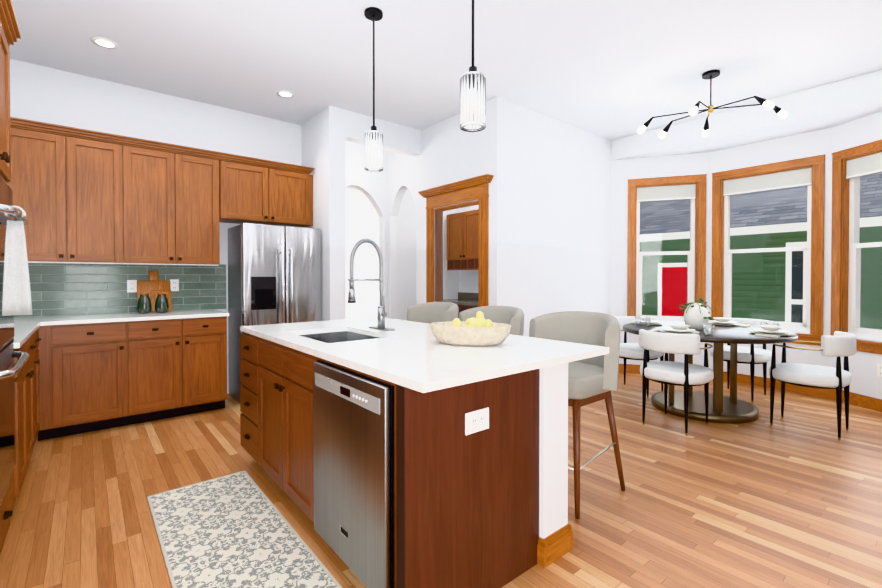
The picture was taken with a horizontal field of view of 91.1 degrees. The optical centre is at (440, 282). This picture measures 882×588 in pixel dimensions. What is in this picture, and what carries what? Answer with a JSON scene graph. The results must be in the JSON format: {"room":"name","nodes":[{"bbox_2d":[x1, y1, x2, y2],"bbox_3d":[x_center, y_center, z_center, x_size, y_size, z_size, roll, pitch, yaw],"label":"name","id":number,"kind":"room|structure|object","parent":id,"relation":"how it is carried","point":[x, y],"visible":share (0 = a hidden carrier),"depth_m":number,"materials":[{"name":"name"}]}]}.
{"room":"dining room and kitchen","nodes":[
{"label":"dining room and kitchen","id":0,"kind":"room"},
{"bbox_2d":[10,59,458,393],"bbox_3d":[-1.904,-0.341,5.006,5.540,3.050,0.130,-1,1,-39],"label":"wall","id":1,"kind":"structure","parent":0,"point":[40,93],"depth_m":4.48,"materials":[{"name":"white paint"}]},
{"bbox_2d":[7,121,78,263],"bbox_3d":[-3.303,-0.701,3.545,0.488,1.056,0.358,-1,1,-39],"label":"upper cabinet","id":2,"kind":"object","parent":1,"relation":"attached to","point":[44,182],"depth_m":3.46,"materials":[{"name":"brown wood"}]},
{"bbox_2d":[79,133,134,264],"bbox_3d":[-3.019,-0.704,3.779,0.496,1.056,0.358,-1,1,-39],"label":"upper cabinet","id":3,"kind":"object","parent":1,"relation":"attached to","point":[82,196],"depth_m":3.69,"materials":[{"name":"brown wood"}]},
{"bbox_2d":[14,263,225,316],"bbox_3d":[-3.102,0.046,3.948,2.100,0.469,0.010,-1,1,-39],"label":"tile backsplash","id":4,"kind":"structure","parent":1,"relation":"attached to","point":[57,289],"depth_m":3.98,"materials":[{"name":"green tile"}]},
{"bbox_2d":[127,280,136,292],"bbox_3d":[-2.918,0.030,4.087,0.075,0.118,0.008,-1,1,-39],"label":"outlet","id":5,"kind":"object","parent":4,"relation":"attached to","point":[132,285],"depth_m":4.08,"materials":[{"name":"white plastic"}]},
{"bbox_2d":[170,279,178,290],"bbox_3d":[-2.652,0.023,4.305,0.075,0.118,0.008,-1,1,-39],"label":"outlet","id":6,"kind":"object","parent":4,"relation":"attached to","point":[174,283],"depth_m":4.30,"materials":[{"name":"white plastic"}]},
{"bbox_2d":[135,141,230,264],"bbox_3d":[-2.577,-0.708,4.142,0.896,1.056,0.358,-1,1,-39],"label":"upper cabinet","id":7,"kind":"object","parent":1,"relation":"attached to","point":[182,196],"depth_m":4.03,"materials":[{"name":"brown wood"}]},
{"bbox_2d":[231,157,313,226],"bbox_3d":[-1.911,-0.942,4.688,0.958,0.601,0.358,-1,1,-39],"label":"upper cabinet","id":8,"kind":"object","parent":1,"relation":"attached to","point":[262,192],"depth_m":4.56,"materials":[{"name":"brown wood"}]},
{"bbox_2d":[301,106,420,320],"bbox_3d":[-0.986,-0.344,5.275,1.200,3.050,0.880,-1,1,-39],"label":"wall column","id":9,"kind":"structure","parent":0,"point":[327,132],"depth_m":4.65,"materials":[{"name":"white paint"}]},
{"bbox_2d":[345,188,378,318],"bbox_3d":[-2.187,-0.361,6.767,4.500,3.050,2.950,-1,1,-39],"label":"wall","id":10,"kind":"structure","parent":0,"point":[361,218],"depth_m":8.99,"materials":[{"name":"white paint"}]},
{"bbox_2d":[0,373,881,587],"bbox_3d":[2.244,1.210,5.411,13.400,0.060,10.900,-1,1,-39],"label":"floor","id":11,"kind":"structure","parent":0,"point":[791,497],"depth_m":2.43,"materials":[{"name":"brown wood"}]},
{"bbox_2d":[0,0,29,553],"bbox_3d":[-2.116,-0.010,1.670,0.728,2.464,0.840,-1,1,-39],"label":"tall cabinet","id":12,"kind":"object","parent":11,"relation":"on","point":[10,368],"visible":0.98,"depth_m":1.98,"materials":[{"name":"brown wood"}]},
{"bbox_2d":[2,206,32,315],"bbox_3d":[-1.800,-0.094,1.838,0.092,0.461,0.060,-1,1,-39],"label":"towel","id":13,"kind":"object","parent":12,"relation":"hanging from","point":[16,292],"visible":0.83,"depth_m":1.84,"materials":[{"name":"white fabric"}]},
{"bbox_2d":[14,329,37,497],"bbox_3d":[-2.708,0.773,2.359,0.660,0.882,0.958,-1,1,-39],"label":"base cabinet","id":14,"kind":"object","parent":11,"relation":"on","point":[26,381],"depth_m":2.50,"materials":[{"name":"brown wood"}]},
{"bbox_2d":[14,321,43,348],"bbox_3d":[-2.808,0.314,2.486,0.690,0.030,1.290,-1,1,-39],"label":"countertop","id":15,"kind":"structure","parent":14,"relation":"on","point":[25,328],"depth_m":2.70,"materials":[{"name":"white stone"}]},
{"bbox_2d":[38,326,41,440],"bbox_3d":[-3.094,0.767,2.828,0.660,0.882,0.519,-1,1,-39],"label":"base cabinet","id":16,"kind":"object","parent":11,"relation":"on","point":[40,328],"depth_m":3.24,"materials":[{"name":"brown wood"}]},
{"bbox_2d":[14,309,228,325],"bbox_3d":[-2.941,0.300,3.660,1.975,0.030,0.641,-1,1,-39],"label":"countertop","id":17,"kind":"structure","parent":16,"relation":"on","point":[113,317],"depth_m":3.68,"materials":[{"name":"white stone"}]},
{"bbox_2d":[137,293,151,312],"bbox_3d":[-2.739,0.185,3.995,0.115,0.188,0.115,1,1,42],"label":"jar","id":18,"kind":"object","parent":17,"relation":"on","point":[144,304],"depth_m":3.96,"materials":[{"name":"green ceramic"}]},
{"bbox_2d":[137,271,171,311],"bbox_3d":[-2.748,0.079,4.152,0.275,0.396,0.098,-1,1,-39],"label":"cutting boards","id":19,"kind":"object","parent":17,"relation":"on","point":[153,286],"visible":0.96,"depth_m":4.15,"materials":[{"name":"brown wood"}]},
{"bbox_2d":[155,292,168,312],"bbox_3d":[-2.628,0.184,4.074,0.115,0.188,0.115,1,1,42],"label":"jar","id":20,"kind":"object","parent":17,"relation":"on","point":[161,302],"depth_m":4.04,"materials":[{"name":"green ceramic"}]},
{"bbox_2d":[42,321,137,439],"bbox_3d":[-2.972,0.757,3.654,0.618,0.882,0.638,-1,1,-39],"label":"base cabinet","id":21,"kind":"object","parent":11,"relation":"on","point":[72,379],"depth_m":3.42,"materials":[{"name":"brown wood"}]},
{"bbox_2d":[138,316,226,422],"bbox_3d":[-2.516,0.753,4.029,0.826,0.882,0.638,-1,1,-39],"label":"base cabinet","id":22,"kind":"object","parent":11,"relation":"on","point":[182,363],"depth_m":3.82,"materials":[{"name":"brown wood"}]},
{"bbox_2d":[147,470,341,587],"bbox_3d":[-0.915,1.214,1.947,0.520,0.012,1.744,-1,1,-39],"label":"kitchen rug","id":23,"kind":"object","parent":11,"relation":"on","point":[235,530],"visible":0.98,"depth_m":2.03,"materials":[{"name":"beige fabric"}]},
{"bbox_2d":[240,332,255,460],"bbox_3d":[-0.926,0.766,2.958,0.722,0.882,0.456,-1,1,-39],"label":"base cabinet","id":24,"kind":"object","parent":11,"relation":"on","point":[247,341],"depth_m":2.74,"materials":[{"name":"brown wood"}]},
{"bbox_2d":[228,223,320,401],"bbox_3d":[-1.757,0.301,4.613,0.796,1.773,0.635,-1,1,-39],"label":"refrigerator","id":25,"kind":"object","parent":11,"relation":"on","point":[274,274],"visible":0.58,"depth_m":4.38,"materials":[{"name":"silver metal"}]},
{"bbox_2d":[256,336,303,511],"bbox_3d":[-0.550,0.771,2.500,0.722,0.882,0.858,-1,1,-39],"label":"base cabinet","id":26,"kind":"object","parent":11,"relation":"on","point":[279,368],"depth_m":2.28,"materials":[{"name":"brown wood"}]},
{"bbox_2d":[240,317,608,392],"bbox_3d":[-0.284,0.434,2.491,1.102,0.270,2.057,-1,1,-39],"label":"countertop","id":27,"kind":"structure","parent":26,"relation":"on","point":[417,356],"depth_m":1.96,"materials":[{"name":"white stone"}]},
{"bbox_2d":[347,238,394,330],"bbox_3d":[-0.463,0.008,2.719,0.264,0.575,0.260,-1,1,-39],"label":"faucet","id":28,"kind":"object","parent":27,"relation":"on","point":[382,314],"visible":1,"depth_m":2.74,"materials":[{"name":"silver metal"}]},
{"bbox_2d":[430,311,510,345],"bbox_3d":[0.144,0.221,2.159,0.314,0.162,0.365,-1,1,-39],"label":"fruit bowl","id":29,"kind":"object","parent":27,"relation":"on","point":[479,330],"visible":1,"depth_m":2.07,"materials":[{"name":"stone"}]},
{"bbox_2d":[304,353,539,587],"bbox_3d":[-0.091,0.777,1.941,0.722,0.882,0.752,-1,1,-39],"label":"base cabinet","id":30,"kind":"object","parent":11,"relation":"on","point":[466,511],"depth_m":1.62,"materials":[{"name":"brown wood"}]},
{"bbox_2d":[313,360,394,587],"bbox_3d":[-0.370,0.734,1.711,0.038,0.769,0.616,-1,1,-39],"label":"dishwasher","id":31,"kind":"object","parent":30,"relation":"in","point":[354,487],"visible":1,"depth_m":1.63,"materials":[{"name":"silver metal"}]},
{"bbox_2d":[465,407,488,434],"bbox_3d":[0.138,0.519,1.627,0.120,0.080,0.010,-1,1,-39],"label":"outlet","id":32,"kind":"object","parent":30,"relation":"attached to","point":[477,421],"visible":1,"depth_m":1.62,"materials":[{"name":"white plastic"}]},
{"bbox_2d":[407,302,458,323],"bbox_3d":[-0.133,0.685,3.671,0.560,1.030,0.617,-1,1,-39],"label":"bar stool","id":33,"kind":"object","parent":11,"relation":"on","point":[430,312],"visible":0.23,"depth_m":3.86,"materials":[{"name":"beige fabric"}]},
{"bbox_2d":[443,209,478,318],"bbox_3d":[0.372,0.081,6.092,0.650,2.178,1.090,-1,1,-39],"label":"pantry cabinets","id":34,"kind":"object","parent":11,"relation":"on","point":[462,240],"visible":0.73,"depth_m":6.13,"materials":[{"name":"brown wood"}]},
{"bbox_2d":[459,306,523,335],"bbox_3d":[0.312,0.692,3.131,0.560,1.030,0.617,-1,1,-39],"label":"bar stool","id":35,"kind":"object","parent":11,"relation":"on","point":[513,317],"visible":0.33,"depth_m":3.27,"materials":[{"name":"beige fabric"}]},
{"bbox_2d":[529,311,624,518],"bbox_3d":[0.756,0.698,2.590,0.560,1.030,0.617,-1,1,-39],"label":"bar stool","id":36,"kind":"object","parent":11,"relation":"on","point":[592,380],"visible":0.65,"depth_m":2.51,"materials":[{"name":"beige fabric"}]},
{"bbox_2d":[616,316,663,397],"bbox_3d":[2.127,0.786,4.760,0.533,0.798,0.530,-1,1,-39],"label":"dining chair","id":37,"kind":"object","parent":11,"relation":"on","point":[632,351],"visible":0.35,"depth_m":4.61,"materials":[{"name":"white fabric"}]},
{"bbox_2d":[639,329,713,435],"bbox_3d":[1.977,0.799,3.660,0.530,0.798,0.533,-1,1,-39],"label":"dining chair","id":38,"kind":"object","parent":11,"relation":"on","point":[685,374],"visible":1,"depth_m":3.50,"materials":[{"name":"white fabric"}]},
{"bbox_2d":[623,321,797,423],"bbox_3d":[2.487,0.814,4.118,1.400,0.758,1.400,-1,1,-39],"label":"dining table","id":39,"kind":"object","parent":11,"relation":"on","point":[731,409],"visible":0.73,"depth_m":3.89,"materials":[{"name":"wood"}]},
{"bbox_2d":[631,317,654,325],"bbox_3d":[2.133,0.385,4.508,0.486,0.090,0.306,-1,1,-39],"label":"place setting","id":40,"kind":"object","parent":39,"relation":"on","point":[642,319],"depth_m":4.43,"materials":[{"name":"ceramic"}]},
{"bbox_2d":[644,320,721,335],"bbox_3d":[2.093,0.393,3.759,0.306,0.090,0.486,-1,1,-39],"label":"place setting","id":41,"kind":"object","parent":39,"relation":"on","point":[693,326],"depth_m":3.84,"materials":[{"name":"ceramic"}]},
{"bbox_2d":[679,298,719,322],"bbox_3d":[2.407,0.290,4.074,0.273,0.290,0.281,-1,1,-42],"label":"potted plant","id":42,"kind":"object","parent":39,"relation":"on","point":[697,316],"depth_m":4.01,"materials":[{"name":"ceramic"}]},
{"bbox_2d":[720,317,739,325],"bbox_3d":[2.882,0.385,4.467,0.306,0.090,0.486,-1,1,-39],"label":"place setting","id":43,"kind":"object","parent":39,"relation":"on","point":[725,321],"depth_m":4.40,"materials":[{"name":"ceramic"}]},
{"bbox_2d":[740,321,793,337],"bbox_3d":[2.842,0.394,3.718,0.486,0.090,0.306,-1,1,-39],"label":"place setting","id":44,"kind":"object","parent":39,"relation":"on","point":[767,330],"depth_m":3.69,"materials":[{"name":"ceramic"}]},
{"bbox_2d":[710,318,772,402],"bbox_3d":[3.160,0.789,4.567,0.530,0.798,0.533,-1,1,-39],"label":"dining chair","id":45,"kind":"object","parent":11,"relation":"on","point":[751,355],"visible":0.42,"depth_m":4.43,"materials":[{"name":"white fabric"}]},
{"bbox_2d":[769,331,856,439],"bbox_3d":[3.055,0.800,3.569,0.533,0.798,0.530,-1,1,-39],"label":"dining chair","id":46,"kind":"object","parent":11,"relation":"on","point":[838,344],"visible":0.94,"depth_m":3.41,"materials":[{"name":"white fabric"}]},
{"bbox_2d":[9,0,881,189],"bbox_3d":[0.158,-1.910,3.660,8.000,0.120,10.900,-1,1,-39],"label":"ceiling","id":47,"kind":"structure","parent":0,"point":[611,70],"depth_m":3.45,"materials":[{"name":"white paint"}]},
{"bbox_2d":[91,37,118,48],"bbox_3d":[-2.582,-1.841,3.324,0.171,0.009,0.171,1,1,45],"label":"recessed light","id":48,"kind":"object","parent":47,"relation":"in","point":[104,42],"depth_m":3.32,"materials":[{"name":"white plastic"}]},
{"bbox_2d":[276,90,294,97],"bbox_3d":[-1.526,-1.852,4.244,0.171,0.009,0.171,1,1,42],"label":"recessed light","id":49,"kind":"object","parent":47,"relation":"in","point":[282,93],"depth_m":4.24,"materials":[{"name":"white plastic"}]},
{"bbox_2d":[364,7,382,171],"bbox_3d":[-0.459,-1.308,2.953,0.128,1.066,0.128,-1,1,-39],"label":"pendant light","id":50,"kind":"object","parent":47,"relation":"hanging from","point":[373,148],"visible":1,"depth_m":2.92,"materials":[{"name":"glass"}]},
{"bbox_2d":[460,0,485,131],"bbox_3d":[0.157,-1.298,2.125,0.128,1.066,0.128,-1,1,-39],"label":"pendant light","id":51,"kind":"object","parent":47,"relation":"hanging from","point":[472,99],"visible":1,"depth_m":2.09,"materials":[{"name":"glass"}]},
{"bbox_2d":[637,70,787,138],"bbox_3d":[2.375,-1.623,3.855,0.693,0.456,1.028,-1,1,-39],"label":"sputnik chandelier","id":52,"kind":"object","parent":47,"relation":"hanging from","point":[767,104],"visible":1,"depth_m":3.80,"materials":[{"name":"black metal"}]},
{"bbox_2d":[611,70,881,159],"bbox_3d":[3.247,-1.730,4.551,0.100,0.260,3.090,-1,1,-39],"label":"fascia","id":53,"kind":"object","parent":47,"relation":"attached to","point":[861,91],"visible":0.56,"depth_m":4.44,"materials":[{"name":"white paint"}]},
{"bbox_2d":[389,97,505,318],"bbox_3d":[-0.032,-0.342,5.153,0.120,3.050,2.020,-1,1,-39],"label":"wall","id":54,"kind":"structure","parent":0,"point":[452,151],"depth_m":4.90,"materials":[{"name":"white paint"}]},
{"bbox_2d":[418,174,493,306],"bbox_3d":[0.177,0.047,4.838,0.224,2.277,1.164,-1,1,-39],"label":"door frame","id":55,"kind":"structure","parent":54,"relation":"attached to","point":[467,190],"depth_m":4.80,"materials":[{"name":"brown wood"}]},
{"bbox_2d":[459,205,478,292],"bbox_3d":[0.893,-0.353,6.075,0.120,3.050,2.030,-1,1,-39],"label":"wall","id":56,"kind":"structure","parent":0,"point":[468,279],"depth_m":6.55,"materials":[{"name":"white paint"}]},
{"bbox_2d":[539,363,567,538],"bbox_3d":[-0.104,0.770,2.673,0.179,0.884,1.940,-1,1,-39],"label":"wall","id":57,"kind":"structure","parent":0,"point":[553,449],"depth_m":1.91,"materials":[{"name":"white paint"}]},
{"bbox_2d":[537,524,572,567],"bbox_3d":[-0.088,1.154,2.657,0.211,0.114,1.920,-1,1,-39],"label":"baseboard","id":58,"kind":"structure","parent":57,"relation":"attached to","point":[554,546],"depth_m":1.90,"materials":[{"name":"brown wood"}]},
{"bbox_2d":[505,100,610,336],"bbox_3d":[1.448,-0.342,5.140,2.150,3.050,0.120,-1,1,-39],"label":"wall","id":59,"kind":"structure","parent":0,"point":[557,215],"depth_m":4.93,"materials":[{"name":"white paint"}]},
{"bbox_2d":[610,111,881,399],"bbox_3d":[3.503,-0.338,4.778,0.796,3.050,3.310,-1,1,-39],"label":"wall","id":60,"kind":"structure","parent":0,"point":[866,379],"depth_m":4.96,"materials":[{"name":"white paint"}]},
{"bbox_2d":[619,364,881,411],"bbox_3d":[2.946,1.143,3.606,2.766,0.114,6.720,-1,1,-39],"label":"baseboard","id":61,"kind":"structure","parent":60,"relation":"attached to","point":[867,402],"depth_m":4.62,"materials":[{"name":"brown wood"}]},
{"bbox_2d":[877,363,881,376],"bbox_3d":[4.082,0.811,4.007,0.008,0.118,0.075,0,1,-8],"label":"outlet","id":62,"kind":"object","parent":60,"relation":"attached to","point":[879,370],"visible":1,"depth_m":4.02,"materials":[{"name":"white plastic"}]},
{"bbox_2d":[630,103,881,158],"bbox_3d":[3.594,-1.644,4.837,0.800,0.080,3.150,-1,1,-39],"label":"ceiling","id":63,"kind":"structure","parent":0,"point":[811,125],"depth_m":4.60,"materials":[{"name":"white paint"}]},
{"label":"outside","id":64,"kind":"structure","parent":0,"visible":0},
{"bbox_2d":[640,172,881,329],"bbox_3d":[6.836,-0.848,9.486,10.100,6.960,24.000,-1,1,-39],"label":"neighbouring house","id":65,"kind":"structure","parent":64,"point":[870,235],"depth_m":9.05,"materials":[{"name":"green"}]}
]}

